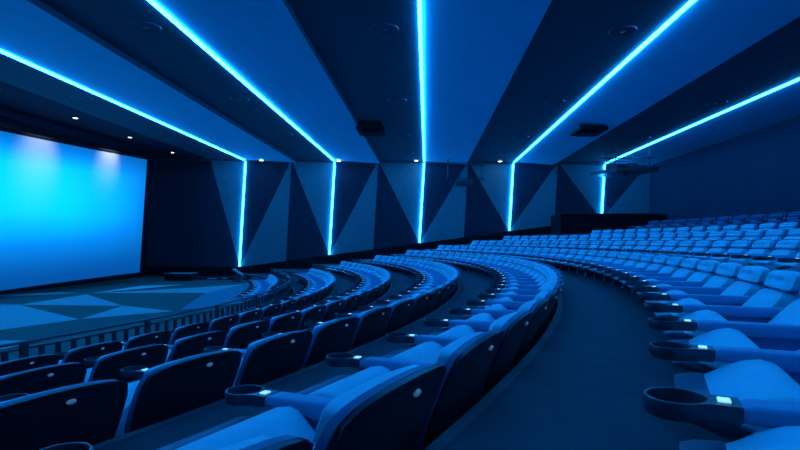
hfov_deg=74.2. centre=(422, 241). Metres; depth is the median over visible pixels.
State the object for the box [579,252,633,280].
chair
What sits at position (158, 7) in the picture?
light strip
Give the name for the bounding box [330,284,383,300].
chair
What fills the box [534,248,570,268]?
chair
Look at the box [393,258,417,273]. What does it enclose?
chair
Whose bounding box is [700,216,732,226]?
chair
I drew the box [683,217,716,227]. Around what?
chair
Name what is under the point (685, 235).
chair
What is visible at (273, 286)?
chair
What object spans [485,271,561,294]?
chair
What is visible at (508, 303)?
chair
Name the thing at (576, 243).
chair
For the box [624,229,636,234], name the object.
chair
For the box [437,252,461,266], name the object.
chair
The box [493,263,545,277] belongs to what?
chair
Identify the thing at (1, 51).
light strip
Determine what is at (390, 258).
chair
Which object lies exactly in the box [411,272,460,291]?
chair
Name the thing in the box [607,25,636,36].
ceiling speaker
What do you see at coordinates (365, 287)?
chair
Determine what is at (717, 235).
chair
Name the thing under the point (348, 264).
chair
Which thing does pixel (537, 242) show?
chair
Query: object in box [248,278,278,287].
chair
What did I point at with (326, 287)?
chair
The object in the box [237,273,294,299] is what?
trim
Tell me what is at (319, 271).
chair
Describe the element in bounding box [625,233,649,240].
chair
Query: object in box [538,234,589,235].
trim
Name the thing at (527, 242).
chair
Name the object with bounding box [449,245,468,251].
chair
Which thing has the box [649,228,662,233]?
chair
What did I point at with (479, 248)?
chair
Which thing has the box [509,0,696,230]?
light strip
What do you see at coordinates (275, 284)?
chair
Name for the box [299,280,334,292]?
chair
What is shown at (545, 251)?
chair
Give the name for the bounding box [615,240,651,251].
chair
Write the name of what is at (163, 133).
ceiling speaker
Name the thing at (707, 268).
chair
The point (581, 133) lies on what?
grille
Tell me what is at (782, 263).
chair
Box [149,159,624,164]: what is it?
trim
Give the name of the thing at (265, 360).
chair
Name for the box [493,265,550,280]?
chair
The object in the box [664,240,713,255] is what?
chair
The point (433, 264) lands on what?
chair
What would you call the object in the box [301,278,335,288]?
chair
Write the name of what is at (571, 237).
chair
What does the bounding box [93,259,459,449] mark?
trim
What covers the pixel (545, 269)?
chair
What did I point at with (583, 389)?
floor
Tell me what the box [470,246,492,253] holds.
chair
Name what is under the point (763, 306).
chair
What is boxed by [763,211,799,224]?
chair
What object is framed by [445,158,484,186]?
projector
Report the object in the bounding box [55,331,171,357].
chair
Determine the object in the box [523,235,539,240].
chair
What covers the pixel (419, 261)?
chair
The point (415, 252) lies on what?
chair
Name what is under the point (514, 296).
chair
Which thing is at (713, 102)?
grille
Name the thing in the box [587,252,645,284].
chair
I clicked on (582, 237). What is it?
chair
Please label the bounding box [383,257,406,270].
chair
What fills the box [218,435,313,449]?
chair
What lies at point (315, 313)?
chair
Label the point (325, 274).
chair
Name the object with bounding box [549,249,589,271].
chair
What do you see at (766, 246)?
chair
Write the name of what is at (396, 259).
chair
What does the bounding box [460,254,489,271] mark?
chair
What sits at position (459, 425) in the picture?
trim
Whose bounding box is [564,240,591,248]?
chair
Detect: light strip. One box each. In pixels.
[0,49,245,265]
[147,0,334,253]
[417,0,424,241]
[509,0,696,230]
[601,77,799,212]
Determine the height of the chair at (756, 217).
0.410 m
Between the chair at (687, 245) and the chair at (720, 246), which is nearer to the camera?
the chair at (720, 246)
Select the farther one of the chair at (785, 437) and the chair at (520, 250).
the chair at (520, 250)
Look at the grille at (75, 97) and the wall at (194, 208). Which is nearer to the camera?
the grille at (75, 97)
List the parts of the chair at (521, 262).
armrest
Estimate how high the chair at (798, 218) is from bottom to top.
0.410 m
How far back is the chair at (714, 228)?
11.81 m
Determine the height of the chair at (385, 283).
0.410 m
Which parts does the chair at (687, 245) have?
backrest, frame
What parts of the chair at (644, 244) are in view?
backrest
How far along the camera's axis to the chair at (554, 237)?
16.94 m
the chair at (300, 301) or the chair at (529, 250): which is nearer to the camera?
the chair at (300, 301)
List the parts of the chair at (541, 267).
armrest, backrest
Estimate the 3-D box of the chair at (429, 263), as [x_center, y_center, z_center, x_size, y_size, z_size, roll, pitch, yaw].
[-0.096,0.685,13.200,0.756,0.410,0.651,0,0,-12]
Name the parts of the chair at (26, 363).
frame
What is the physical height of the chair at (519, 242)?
0.410 m
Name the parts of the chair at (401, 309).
frame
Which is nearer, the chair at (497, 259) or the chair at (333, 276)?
the chair at (497, 259)
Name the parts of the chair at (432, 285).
armrest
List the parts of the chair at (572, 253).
backrest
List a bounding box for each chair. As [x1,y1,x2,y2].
[0,350,241,437]
[0,354,58,375]
[0,362,86,395]
[0,379,127,449]
[40,363,446,449]
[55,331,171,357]
[58,341,122,368]
[83,331,226,364]
[84,344,168,382]
[119,322,209,345]
[120,330,312,386]
[149,320,269,348]
[171,315,239,336]
[184,309,262,325]
[197,312,301,338]
[204,317,359,369]
[209,304,281,321]
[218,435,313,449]
[225,330,503,449]
[231,299,295,315]
[234,305,326,330]
[236,285,274,305]
[241,283,277,294]
[244,282,278,291]
[245,274,273,282]
[247,280,278,290]
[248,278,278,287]
[248,295,307,310]
[249,276,275,284]
[249,277,277,285]
[262,292,316,308]
[262,307,391,349]
[263,300,344,321]
[274,289,323,304]
[283,286,328,300]
[286,295,359,312]
[288,268,315,281]
[290,284,331,297]
[295,269,319,277]
[295,282,333,294]
[298,270,323,279]
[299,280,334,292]
[301,271,326,279]
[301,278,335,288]
[302,272,329,280]
[303,274,332,282]
[303,276,334,286]
[304,275,333,284]
[304,291,369,310]
[304,299,414,335]
[319,287,377,305]
[321,261,346,273]
[326,311,532,401]
[329,262,352,274]
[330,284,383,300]
[334,262,358,276]
[335,293,430,325]
[338,281,387,297]
[339,263,362,277]
[343,264,367,278]
[345,279,390,294]
[347,265,372,274]
[350,266,376,275]
[350,277,391,291]
[353,267,380,276]
[353,275,392,290]
[355,268,383,276]
[355,273,392,284]
[356,269,386,278]
[356,272,390,282]
[357,255,381,265]
[357,270,389,280]
[358,288,441,316]
[366,255,387,267]
[371,256,394,268]
[375,284,449,309]
[377,256,400,269]
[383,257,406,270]
[385,298,548,369]
[388,258,412,271]
[389,250,413,256]
[389,280,455,303]
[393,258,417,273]
[397,259,423,274]
[398,277,458,299]
[401,250,420,256]
[402,260,429,275]
[406,260,434,270]
[406,275,460,296]
[407,250,427,257]
[409,261,438,271]
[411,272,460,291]
[412,262,443,272]
[413,251,434,258]
[414,263,447,274]
[414,270,460,283]
[416,264,451,274]
[416,269,459,281]
[417,266,454,276]
[417,267,456,278]
[418,251,441,258]
[421,245,445,250]
[423,290,557,349]
[424,251,448,260]
[433,252,455,260]
[435,245,452,251]
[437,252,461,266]
[442,245,460,251]
[442,253,469,267]
[448,253,475,269]
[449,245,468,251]
[449,283,562,334]
[454,254,483,270]
[456,246,476,252]
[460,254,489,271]
[461,240,479,245]
[463,246,484,252]
[465,255,496,273]
[466,278,563,321]
[470,240,488,245]
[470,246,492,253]
[470,256,503,274]
[475,256,509,276]
[477,274,563,301]
[478,246,500,253]
[479,240,496,245]
[480,257,516,270]
[484,246,508,254]
[484,258,522,271]
[485,240,505,246]
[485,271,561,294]
[487,259,528,273]
[488,236,511,240]
[490,260,534,272]
[490,269,558,288]
[492,261,539,274]
[492,266,554,284]
[493,240,513,246]
[493,247,517,255]
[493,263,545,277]
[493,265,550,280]
[499,247,525,255]
[502,240,522,246]
[504,247,534,257]
[505,236,521,240]
[511,240,531,246]
[514,236,530,240]
[515,247,542,257]
[520,240,541,247]
[521,248,552,258]
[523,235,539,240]
[527,240,550,247]
[527,248,560,265]
[532,235,549,240]
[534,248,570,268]
[536,240,560,247]
[541,235,558,240]
[541,249,579,269]
[546,240,570,248]
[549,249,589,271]
[550,235,568,240]
[555,240,580,248]
[557,250,600,273]
[559,235,579,240]
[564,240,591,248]
[564,250,610,275]
[569,235,589,240]
[572,251,621,278]
[574,240,602,249]
[579,234,601,240]
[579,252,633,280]
[584,240,613,249]
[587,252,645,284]
[590,230,601,235]
[590,234,612,240]
[594,240,625,250]
[595,253,658,287]
[601,229,613,234]
[601,234,624,240]
[603,254,672,292]
[604,240,638,251]
[611,255,688,280]
[612,229,624,234]
[613,234,636,240]
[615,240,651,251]
[618,257,706,284]
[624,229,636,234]
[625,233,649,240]
[625,259,726,288]
[626,240,665,252]
[628,221,660,230]
[632,261,749,294]
[636,228,649,234]
[637,233,663,240]
[638,240,680,253]
[638,264,779,305]
[643,359,799,440]
[644,269,799,322]
[647,220,673,228]
[648,291,799,350]
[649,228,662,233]
[649,328,799,384]
[651,233,677,240]
[651,240,696,254]
[652,227,676,233]
[657,219,686,228]
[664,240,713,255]
[665,232,693,240]
[672,218,701,227]
[675,227,691,233]
[677,240,732,256]
[679,426,799,449]
[680,232,709,240]
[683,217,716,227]
[689,240,754,257]
[690,226,706,232]
[694,225,722,232]
[697,231,726,240]
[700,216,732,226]
[706,239,778,259]
[712,215,749,226]
[714,230,745,240]
[722,225,740,230]
[726,224,758,231]
[726,239,799,261]
[728,214,767,228]
[731,230,766,240]
[742,229,788,240]
[746,213,786,227]
[747,252,799,265]
[758,223,778,229]
[761,228,799,240]
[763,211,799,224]
[766,222,799,230]
[769,258,799,269]
[782,217,799,222]
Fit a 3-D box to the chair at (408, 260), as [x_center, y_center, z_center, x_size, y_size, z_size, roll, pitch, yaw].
[-0.677,0.680,15.355,0.756,0.410,0.651,0,0,-19]
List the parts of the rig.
rail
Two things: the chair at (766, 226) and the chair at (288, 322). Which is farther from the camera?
the chair at (766, 226)
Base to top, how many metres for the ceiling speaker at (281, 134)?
0.020 m
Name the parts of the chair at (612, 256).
panel, armrest, backrest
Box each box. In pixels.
[356,123,385,135]
[570,125,608,136]
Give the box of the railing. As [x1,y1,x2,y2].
[0,270,290,361]
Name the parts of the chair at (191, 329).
frame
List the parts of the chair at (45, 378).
frame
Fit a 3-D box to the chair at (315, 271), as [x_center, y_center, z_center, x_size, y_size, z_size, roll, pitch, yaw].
[-3.477,1.046,15.836,0.756,0.410,0.651,0,0,-24]
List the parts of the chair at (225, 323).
frame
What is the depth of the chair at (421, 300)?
4.73 m
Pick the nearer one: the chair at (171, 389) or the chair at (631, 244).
the chair at (171, 389)
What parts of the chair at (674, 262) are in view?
armrest, backrest, frame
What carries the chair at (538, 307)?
on the floor at (583, 389)
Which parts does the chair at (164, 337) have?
frame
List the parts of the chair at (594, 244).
backrest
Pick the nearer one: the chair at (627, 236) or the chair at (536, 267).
the chair at (536, 267)
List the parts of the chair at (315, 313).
frame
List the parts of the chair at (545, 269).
armrest, backrest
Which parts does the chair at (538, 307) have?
armrest, seat, frame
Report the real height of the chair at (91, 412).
0.410 m
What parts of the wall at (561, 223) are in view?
panel, cap rail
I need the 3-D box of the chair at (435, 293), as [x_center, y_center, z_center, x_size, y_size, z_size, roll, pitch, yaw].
[-0.210,0.684,5.443,0.756,0.410,0.651,0,0,13]
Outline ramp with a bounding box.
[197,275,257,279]
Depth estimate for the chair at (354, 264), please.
16.37 m
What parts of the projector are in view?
frame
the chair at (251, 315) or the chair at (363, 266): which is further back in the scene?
the chair at (363, 266)
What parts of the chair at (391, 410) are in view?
seat, frame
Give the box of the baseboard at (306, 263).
[146,213,649,276]
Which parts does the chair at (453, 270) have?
armrest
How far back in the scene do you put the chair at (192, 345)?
3.75 m
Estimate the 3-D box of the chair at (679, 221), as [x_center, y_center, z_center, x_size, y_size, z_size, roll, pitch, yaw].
[7.035,-0.433,14.905,0.756,0.410,0.651,0,0,-12]
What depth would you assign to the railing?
6.40 m
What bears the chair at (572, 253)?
on the floor at (583, 389)
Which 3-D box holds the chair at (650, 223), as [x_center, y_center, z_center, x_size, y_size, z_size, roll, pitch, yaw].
[6.763,-0.435,16.037,0.762,0.410,0.737,0,0,-15]
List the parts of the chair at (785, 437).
seat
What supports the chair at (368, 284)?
on the floor at (583, 389)
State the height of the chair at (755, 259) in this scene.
0.410 m
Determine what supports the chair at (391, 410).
on the floor at (583, 389)
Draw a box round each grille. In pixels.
[72,96,90,99]
[132,22,159,31]
[231,97,247,100]
[361,131,381,135]
[576,131,601,136]
[708,101,725,104]
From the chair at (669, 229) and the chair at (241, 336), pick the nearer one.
the chair at (241, 336)
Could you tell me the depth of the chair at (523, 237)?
18.50 m
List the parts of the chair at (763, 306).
seat, armrest, panel, backrest, frame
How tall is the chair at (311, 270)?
0.410 m
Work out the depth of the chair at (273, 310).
7.05 m
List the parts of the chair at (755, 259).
seat, armrest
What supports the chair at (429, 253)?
on the floor at (583, 389)
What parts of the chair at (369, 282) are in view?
armrest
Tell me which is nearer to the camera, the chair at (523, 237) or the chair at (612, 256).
the chair at (612, 256)
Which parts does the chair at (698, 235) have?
backrest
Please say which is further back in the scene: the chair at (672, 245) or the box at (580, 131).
the box at (580, 131)
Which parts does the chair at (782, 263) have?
seat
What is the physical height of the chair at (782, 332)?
0.410 m
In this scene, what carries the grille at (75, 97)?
attached to the ceiling speaker
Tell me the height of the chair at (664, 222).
0.410 m
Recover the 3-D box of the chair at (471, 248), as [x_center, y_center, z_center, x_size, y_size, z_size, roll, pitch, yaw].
[1.351,0.338,16.935,0.756,0.410,0.651,0,0,-21]
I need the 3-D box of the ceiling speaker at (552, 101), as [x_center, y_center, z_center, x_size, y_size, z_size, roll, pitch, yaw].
[2.866,-3.025,11.450,0.410,0.020,0.410,0,0,0]
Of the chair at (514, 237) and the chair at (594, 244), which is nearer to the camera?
the chair at (594, 244)
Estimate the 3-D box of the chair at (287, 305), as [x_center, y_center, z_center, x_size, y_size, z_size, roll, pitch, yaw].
[-2.291,1.056,7.670,0.756,0.410,0.651,0,0,7]
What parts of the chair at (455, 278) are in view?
armrest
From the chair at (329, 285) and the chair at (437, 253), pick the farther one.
the chair at (437, 253)
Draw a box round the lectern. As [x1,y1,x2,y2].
[232,268,244,281]
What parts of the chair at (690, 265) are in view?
armrest, backrest, frame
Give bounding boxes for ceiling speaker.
[130,20,161,32]
[160,132,174,134]
[278,133,292,135]
[370,23,398,34]
[388,98,406,102]
[397,134,410,136]
[515,135,528,137]
[546,99,564,103]
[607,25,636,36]
[636,136,650,139]
[707,100,727,105]
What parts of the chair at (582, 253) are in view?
panel, armrest, backrest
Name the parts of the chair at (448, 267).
armrest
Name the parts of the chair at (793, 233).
backrest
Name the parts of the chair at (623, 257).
panel, armrest, backrest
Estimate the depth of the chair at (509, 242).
17.16 m
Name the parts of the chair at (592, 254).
panel, backrest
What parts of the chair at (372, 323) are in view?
frame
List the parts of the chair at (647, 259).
armrest, backrest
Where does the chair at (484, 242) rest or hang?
on the floor at (583, 389)
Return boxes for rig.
[591,147,658,176]
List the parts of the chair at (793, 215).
seat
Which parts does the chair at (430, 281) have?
armrest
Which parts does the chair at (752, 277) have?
seat, armrest, panel, backrest, frame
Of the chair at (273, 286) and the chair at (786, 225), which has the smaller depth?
the chair at (786, 225)
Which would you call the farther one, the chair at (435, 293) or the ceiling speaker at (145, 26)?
the ceiling speaker at (145, 26)
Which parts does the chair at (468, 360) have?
armrest, panel, seat, frame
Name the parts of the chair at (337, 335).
armrest, frame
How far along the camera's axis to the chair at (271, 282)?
14.01 m
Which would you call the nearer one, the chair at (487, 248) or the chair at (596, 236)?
the chair at (596, 236)
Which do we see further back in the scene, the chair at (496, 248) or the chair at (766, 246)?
the chair at (496, 248)
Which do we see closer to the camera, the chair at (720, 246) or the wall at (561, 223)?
the chair at (720, 246)
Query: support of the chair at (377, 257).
on the floor at (583, 389)
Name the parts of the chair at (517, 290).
armrest, backrest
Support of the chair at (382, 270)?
on the floor at (583, 389)
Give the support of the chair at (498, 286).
on the floor at (583, 389)
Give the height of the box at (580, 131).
0.250 m
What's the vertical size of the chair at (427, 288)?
0.410 m
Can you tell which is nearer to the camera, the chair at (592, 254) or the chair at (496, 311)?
the chair at (496, 311)
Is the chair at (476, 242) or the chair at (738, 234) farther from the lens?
the chair at (476, 242)
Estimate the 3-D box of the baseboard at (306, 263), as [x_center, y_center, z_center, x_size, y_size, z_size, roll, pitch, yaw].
[-0.966,0.142,20.230,19.170,2.639,0.240,0,0,0]
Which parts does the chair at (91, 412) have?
frame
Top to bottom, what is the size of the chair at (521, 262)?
0.410 m
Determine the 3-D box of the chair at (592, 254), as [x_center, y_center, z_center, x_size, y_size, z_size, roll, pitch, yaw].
[2.710,0.350,9.264,0.756,0.410,0.652,0,0,1]
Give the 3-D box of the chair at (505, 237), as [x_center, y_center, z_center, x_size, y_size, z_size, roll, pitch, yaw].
[2.891,-0.009,19.521,0.762,0.410,0.737,0,0,-26]
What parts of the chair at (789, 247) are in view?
seat, armrest, backrest, frame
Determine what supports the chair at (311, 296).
on the floor at (583, 389)
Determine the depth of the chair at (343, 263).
17.49 m
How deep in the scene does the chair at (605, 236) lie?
14.17 m
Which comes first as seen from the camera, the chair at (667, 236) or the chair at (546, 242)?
the chair at (667, 236)
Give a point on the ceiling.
(491, 68)
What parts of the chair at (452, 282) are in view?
armrest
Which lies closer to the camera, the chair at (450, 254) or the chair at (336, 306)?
the chair at (336, 306)
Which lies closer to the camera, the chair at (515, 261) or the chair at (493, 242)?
the chair at (515, 261)
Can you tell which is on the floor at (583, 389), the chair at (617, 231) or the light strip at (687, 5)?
the chair at (617, 231)
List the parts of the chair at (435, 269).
armrest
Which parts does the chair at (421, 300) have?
frame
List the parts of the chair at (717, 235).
backrest, frame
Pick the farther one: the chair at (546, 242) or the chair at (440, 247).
the chair at (440, 247)
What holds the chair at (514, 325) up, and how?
on the floor at (583, 389)
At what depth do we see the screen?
14.36 m
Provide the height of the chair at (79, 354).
0.410 m
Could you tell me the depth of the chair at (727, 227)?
11.25 m
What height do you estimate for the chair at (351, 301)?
0.410 m
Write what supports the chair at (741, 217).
on the floor at (583, 389)
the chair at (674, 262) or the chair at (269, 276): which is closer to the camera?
the chair at (674, 262)
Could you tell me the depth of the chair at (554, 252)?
11.39 m
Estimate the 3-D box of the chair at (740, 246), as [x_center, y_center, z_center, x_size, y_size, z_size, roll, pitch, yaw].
[3.739,0.178,6.670,0.756,0.410,0.651,0,0,8]
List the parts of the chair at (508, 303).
seat, armrest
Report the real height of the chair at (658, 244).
0.410 m
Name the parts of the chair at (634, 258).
panel, armrest, backrest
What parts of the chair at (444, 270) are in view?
armrest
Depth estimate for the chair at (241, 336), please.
4.29 m
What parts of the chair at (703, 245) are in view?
armrest, backrest, frame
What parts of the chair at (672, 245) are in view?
backrest, frame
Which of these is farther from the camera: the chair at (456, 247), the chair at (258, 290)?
the chair at (456, 247)
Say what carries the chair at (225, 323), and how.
on the floor at (583, 389)
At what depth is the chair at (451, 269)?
9.57 m
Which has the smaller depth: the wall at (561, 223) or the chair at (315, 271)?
the chair at (315, 271)
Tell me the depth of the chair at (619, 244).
11.04 m
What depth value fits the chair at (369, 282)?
10.73 m
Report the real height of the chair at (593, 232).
0.410 m
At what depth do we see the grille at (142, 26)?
7.59 m
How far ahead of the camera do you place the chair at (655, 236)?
11.94 m
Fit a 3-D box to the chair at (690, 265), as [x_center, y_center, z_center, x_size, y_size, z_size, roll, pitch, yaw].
[2.156,0.345,4.830,0.756,0.410,0.651,0,0,13]
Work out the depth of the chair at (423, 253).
17.53 m
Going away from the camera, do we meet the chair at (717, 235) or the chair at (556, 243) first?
the chair at (717, 235)
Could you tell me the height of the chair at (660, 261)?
0.410 m
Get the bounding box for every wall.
[0,115,146,294]
[146,160,649,266]
[551,213,667,235]
[649,116,799,222]
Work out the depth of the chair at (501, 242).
17.69 m
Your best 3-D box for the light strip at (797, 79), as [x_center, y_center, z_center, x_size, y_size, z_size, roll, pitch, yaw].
[6.895,-1.938,9.335,0.160,2.113,21.870,0,0,0]
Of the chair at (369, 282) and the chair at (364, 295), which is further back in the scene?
the chair at (369, 282)
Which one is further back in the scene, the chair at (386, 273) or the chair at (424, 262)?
the chair at (424, 262)
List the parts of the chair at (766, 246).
seat, armrest, backrest, frame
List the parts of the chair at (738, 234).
backrest, frame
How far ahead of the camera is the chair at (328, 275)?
13.46 m
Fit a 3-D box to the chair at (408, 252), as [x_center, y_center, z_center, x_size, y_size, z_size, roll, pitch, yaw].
[-0.726,0.500,18.561,0.762,0.410,0.737,0,0,-28]
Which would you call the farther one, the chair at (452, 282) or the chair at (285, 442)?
the chair at (452, 282)
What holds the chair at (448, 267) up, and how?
on the floor at (583, 389)
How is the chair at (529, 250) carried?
on the floor at (583, 389)
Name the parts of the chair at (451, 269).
armrest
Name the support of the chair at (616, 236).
on the floor at (583, 389)
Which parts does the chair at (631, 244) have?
backrest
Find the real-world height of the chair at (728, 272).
0.410 m
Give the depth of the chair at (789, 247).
5.44 m
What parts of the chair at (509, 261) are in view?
armrest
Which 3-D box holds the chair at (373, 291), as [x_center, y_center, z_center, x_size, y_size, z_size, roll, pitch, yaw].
[-1.060,0.877,7.681,0.756,0.410,0.651,0,0,6]
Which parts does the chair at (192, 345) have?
frame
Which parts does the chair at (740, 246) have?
armrest, backrest, frame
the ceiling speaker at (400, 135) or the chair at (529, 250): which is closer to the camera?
the chair at (529, 250)
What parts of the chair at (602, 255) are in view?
panel, backrest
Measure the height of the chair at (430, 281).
0.410 m
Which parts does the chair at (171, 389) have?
backrest, seat, frame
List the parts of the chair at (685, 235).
backrest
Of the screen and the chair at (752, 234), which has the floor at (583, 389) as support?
the chair at (752, 234)
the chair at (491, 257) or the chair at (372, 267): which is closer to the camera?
the chair at (491, 257)
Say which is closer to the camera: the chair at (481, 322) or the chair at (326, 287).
the chair at (481, 322)
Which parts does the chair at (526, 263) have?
armrest, backrest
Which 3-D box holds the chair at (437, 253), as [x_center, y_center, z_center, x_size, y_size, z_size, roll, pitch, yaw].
[0.214,0.508,16.488,0.756,0.410,0.651,0,0,-21]
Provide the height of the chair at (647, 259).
0.410 m
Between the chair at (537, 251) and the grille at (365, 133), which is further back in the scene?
the grille at (365, 133)
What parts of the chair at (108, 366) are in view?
seat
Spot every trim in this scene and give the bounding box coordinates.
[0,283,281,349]
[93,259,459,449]
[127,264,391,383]
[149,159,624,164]
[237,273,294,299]
[269,269,334,321]
[390,255,561,449]
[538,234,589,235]
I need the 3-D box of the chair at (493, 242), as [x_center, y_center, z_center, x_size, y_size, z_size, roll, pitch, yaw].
[2.160,0.165,18.187,0.756,0.410,0.651,0,0,-23]
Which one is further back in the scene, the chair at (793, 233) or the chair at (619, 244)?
the chair at (619, 244)
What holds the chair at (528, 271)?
on the floor at (583, 389)
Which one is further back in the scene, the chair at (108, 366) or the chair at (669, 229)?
the chair at (669, 229)
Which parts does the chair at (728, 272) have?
seat, armrest, backrest, frame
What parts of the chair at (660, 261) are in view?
armrest, backrest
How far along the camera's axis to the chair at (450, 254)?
15.40 m
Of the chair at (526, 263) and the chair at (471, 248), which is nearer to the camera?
the chair at (526, 263)
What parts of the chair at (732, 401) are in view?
number plate, seat, armrest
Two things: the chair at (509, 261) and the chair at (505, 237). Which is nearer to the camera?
the chair at (509, 261)
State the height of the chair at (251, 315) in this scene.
0.410 m
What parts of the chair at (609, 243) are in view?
backrest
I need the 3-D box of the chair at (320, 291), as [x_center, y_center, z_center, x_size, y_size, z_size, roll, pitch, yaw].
[-2.176,1.057,9.334,0.756,0.410,0.652,0,0,1]
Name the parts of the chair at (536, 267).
armrest, backrest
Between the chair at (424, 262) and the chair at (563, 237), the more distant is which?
the chair at (563, 237)
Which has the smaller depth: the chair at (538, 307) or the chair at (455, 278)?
the chair at (538, 307)
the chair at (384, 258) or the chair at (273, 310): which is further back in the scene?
the chair at (384, 258)
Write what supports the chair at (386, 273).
on the floor at (583, 389)
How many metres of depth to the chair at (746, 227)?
10.66 m
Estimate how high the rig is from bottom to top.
0.920 m
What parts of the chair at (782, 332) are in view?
seat, armrest, panel, backrest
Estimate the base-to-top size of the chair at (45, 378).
0.410 m
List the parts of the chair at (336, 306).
frame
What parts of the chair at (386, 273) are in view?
armrest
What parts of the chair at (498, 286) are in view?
armrest, backrest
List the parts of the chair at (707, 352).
seat, armrest, panel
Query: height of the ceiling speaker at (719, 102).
0.020 m
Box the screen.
[0,127,148,293]
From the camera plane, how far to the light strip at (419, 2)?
9.93 m
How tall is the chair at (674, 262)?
0.410 m
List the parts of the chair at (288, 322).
frame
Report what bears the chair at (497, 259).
on the floor at (583, 389)
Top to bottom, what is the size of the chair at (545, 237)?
0.410 m
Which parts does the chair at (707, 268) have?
armrest, backrest, frame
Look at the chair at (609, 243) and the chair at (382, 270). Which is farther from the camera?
the chair at (382, 270)
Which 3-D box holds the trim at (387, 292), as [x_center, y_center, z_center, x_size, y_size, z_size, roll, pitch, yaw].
[-2.713,0.880,9.300,4.251,0.034,22.000,0,0,0]
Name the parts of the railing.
post, post, cross rail, post, post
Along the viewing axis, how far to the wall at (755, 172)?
14.59 m
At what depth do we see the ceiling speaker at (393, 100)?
11.46 m
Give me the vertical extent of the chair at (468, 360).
0.410 m
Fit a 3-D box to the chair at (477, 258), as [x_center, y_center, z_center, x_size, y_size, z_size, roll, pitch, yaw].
[1.136,0.516,13.267,0.756,0.410,0.651,0,0,-11]
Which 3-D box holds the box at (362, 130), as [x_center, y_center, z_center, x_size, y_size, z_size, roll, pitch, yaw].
[-1.354,-2.947,13.900,0.720,0.250,0.900,0,0,0]
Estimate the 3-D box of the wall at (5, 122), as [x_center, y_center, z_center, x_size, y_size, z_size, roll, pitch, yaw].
[-10.592,-0.982,9.300,0.100,4.740,22.200,0,0,0]
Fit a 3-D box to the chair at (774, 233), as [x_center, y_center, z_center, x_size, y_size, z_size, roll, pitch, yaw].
[5.104,0.010,8.044,0.756,0.410,0.652,0,0,4]
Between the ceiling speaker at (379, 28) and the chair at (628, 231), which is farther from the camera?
the chair at (628, 231)
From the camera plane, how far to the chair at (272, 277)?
14.74 m
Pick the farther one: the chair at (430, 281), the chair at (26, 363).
the chair at (430, 281)
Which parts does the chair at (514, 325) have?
armrest, seat, frame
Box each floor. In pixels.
[0,276,291,362]
[95,235,732,449]
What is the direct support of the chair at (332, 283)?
on the floor at (583, 389)
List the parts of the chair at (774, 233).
backrest, frame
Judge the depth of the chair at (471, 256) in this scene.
13.73 m
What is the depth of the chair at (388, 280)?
9.20 m
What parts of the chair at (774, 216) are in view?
seat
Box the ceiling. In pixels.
[0,0,799,165]
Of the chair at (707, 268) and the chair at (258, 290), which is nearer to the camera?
the chair at (707, 268)
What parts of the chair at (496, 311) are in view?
seat, armrest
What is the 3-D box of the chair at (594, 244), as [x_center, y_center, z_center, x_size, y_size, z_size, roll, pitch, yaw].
[3.768,0.179,12.258,0.756,0.410,0.651,0,0,-7]
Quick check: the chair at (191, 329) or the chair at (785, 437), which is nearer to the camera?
the chair at (785, 437)
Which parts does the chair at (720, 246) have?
armrest, backrest, frame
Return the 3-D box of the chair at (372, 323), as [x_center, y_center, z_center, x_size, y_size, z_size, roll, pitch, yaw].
[-0.667,0.680,3.832,0.756,0.410,0.651,0,0,18]
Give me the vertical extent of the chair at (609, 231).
0.410 m
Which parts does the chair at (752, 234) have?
backrest, frame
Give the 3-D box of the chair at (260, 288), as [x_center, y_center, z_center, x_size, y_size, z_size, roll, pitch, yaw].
[-3.984,1.180,13.216,0.756,0.410,0.651,0,0,-15]
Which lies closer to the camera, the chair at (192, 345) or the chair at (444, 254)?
the chair at (192, 345)
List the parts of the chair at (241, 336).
frame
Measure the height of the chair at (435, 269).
0.410 m
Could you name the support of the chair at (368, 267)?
on the floor at (583, 389)
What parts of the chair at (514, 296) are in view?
seat, armrest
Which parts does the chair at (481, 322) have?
armrest, seat, frame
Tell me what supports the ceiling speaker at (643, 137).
attached to the ceiling
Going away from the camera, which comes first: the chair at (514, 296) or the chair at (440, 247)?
the chair at (514, 296)
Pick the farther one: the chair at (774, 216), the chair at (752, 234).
the chair at (774, 216)
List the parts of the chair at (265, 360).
backrest, frame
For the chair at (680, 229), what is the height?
0.410 m
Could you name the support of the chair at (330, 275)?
on the floor at (583, 389)
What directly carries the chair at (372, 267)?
on the floor at (583, 389)
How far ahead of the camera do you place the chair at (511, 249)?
14.21 m
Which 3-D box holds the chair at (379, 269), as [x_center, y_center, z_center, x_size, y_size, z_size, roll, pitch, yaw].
[-1.350,0.874,13.225,0.756,0.410,0.651,0,0,-13]
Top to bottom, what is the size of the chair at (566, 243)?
0.410 m
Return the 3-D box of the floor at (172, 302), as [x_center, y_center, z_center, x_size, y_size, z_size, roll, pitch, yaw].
[-6.672,1.392,9.300,7.780,0.060,22.000,0,0,0]
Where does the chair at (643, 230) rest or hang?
on the floor at (583, 389)
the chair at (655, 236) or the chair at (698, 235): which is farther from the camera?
the chair at (655, 236)
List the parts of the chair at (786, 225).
frame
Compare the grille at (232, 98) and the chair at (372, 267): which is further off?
the chair at (372, 267)
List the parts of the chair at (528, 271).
armrest, backrest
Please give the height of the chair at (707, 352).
0.410 m
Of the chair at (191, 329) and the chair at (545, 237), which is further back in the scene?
the chair at (545, 237)
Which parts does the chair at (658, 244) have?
backrest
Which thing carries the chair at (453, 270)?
on the floor at (583, 389)
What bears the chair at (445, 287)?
on the floor at (583, 389)
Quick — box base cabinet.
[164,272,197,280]

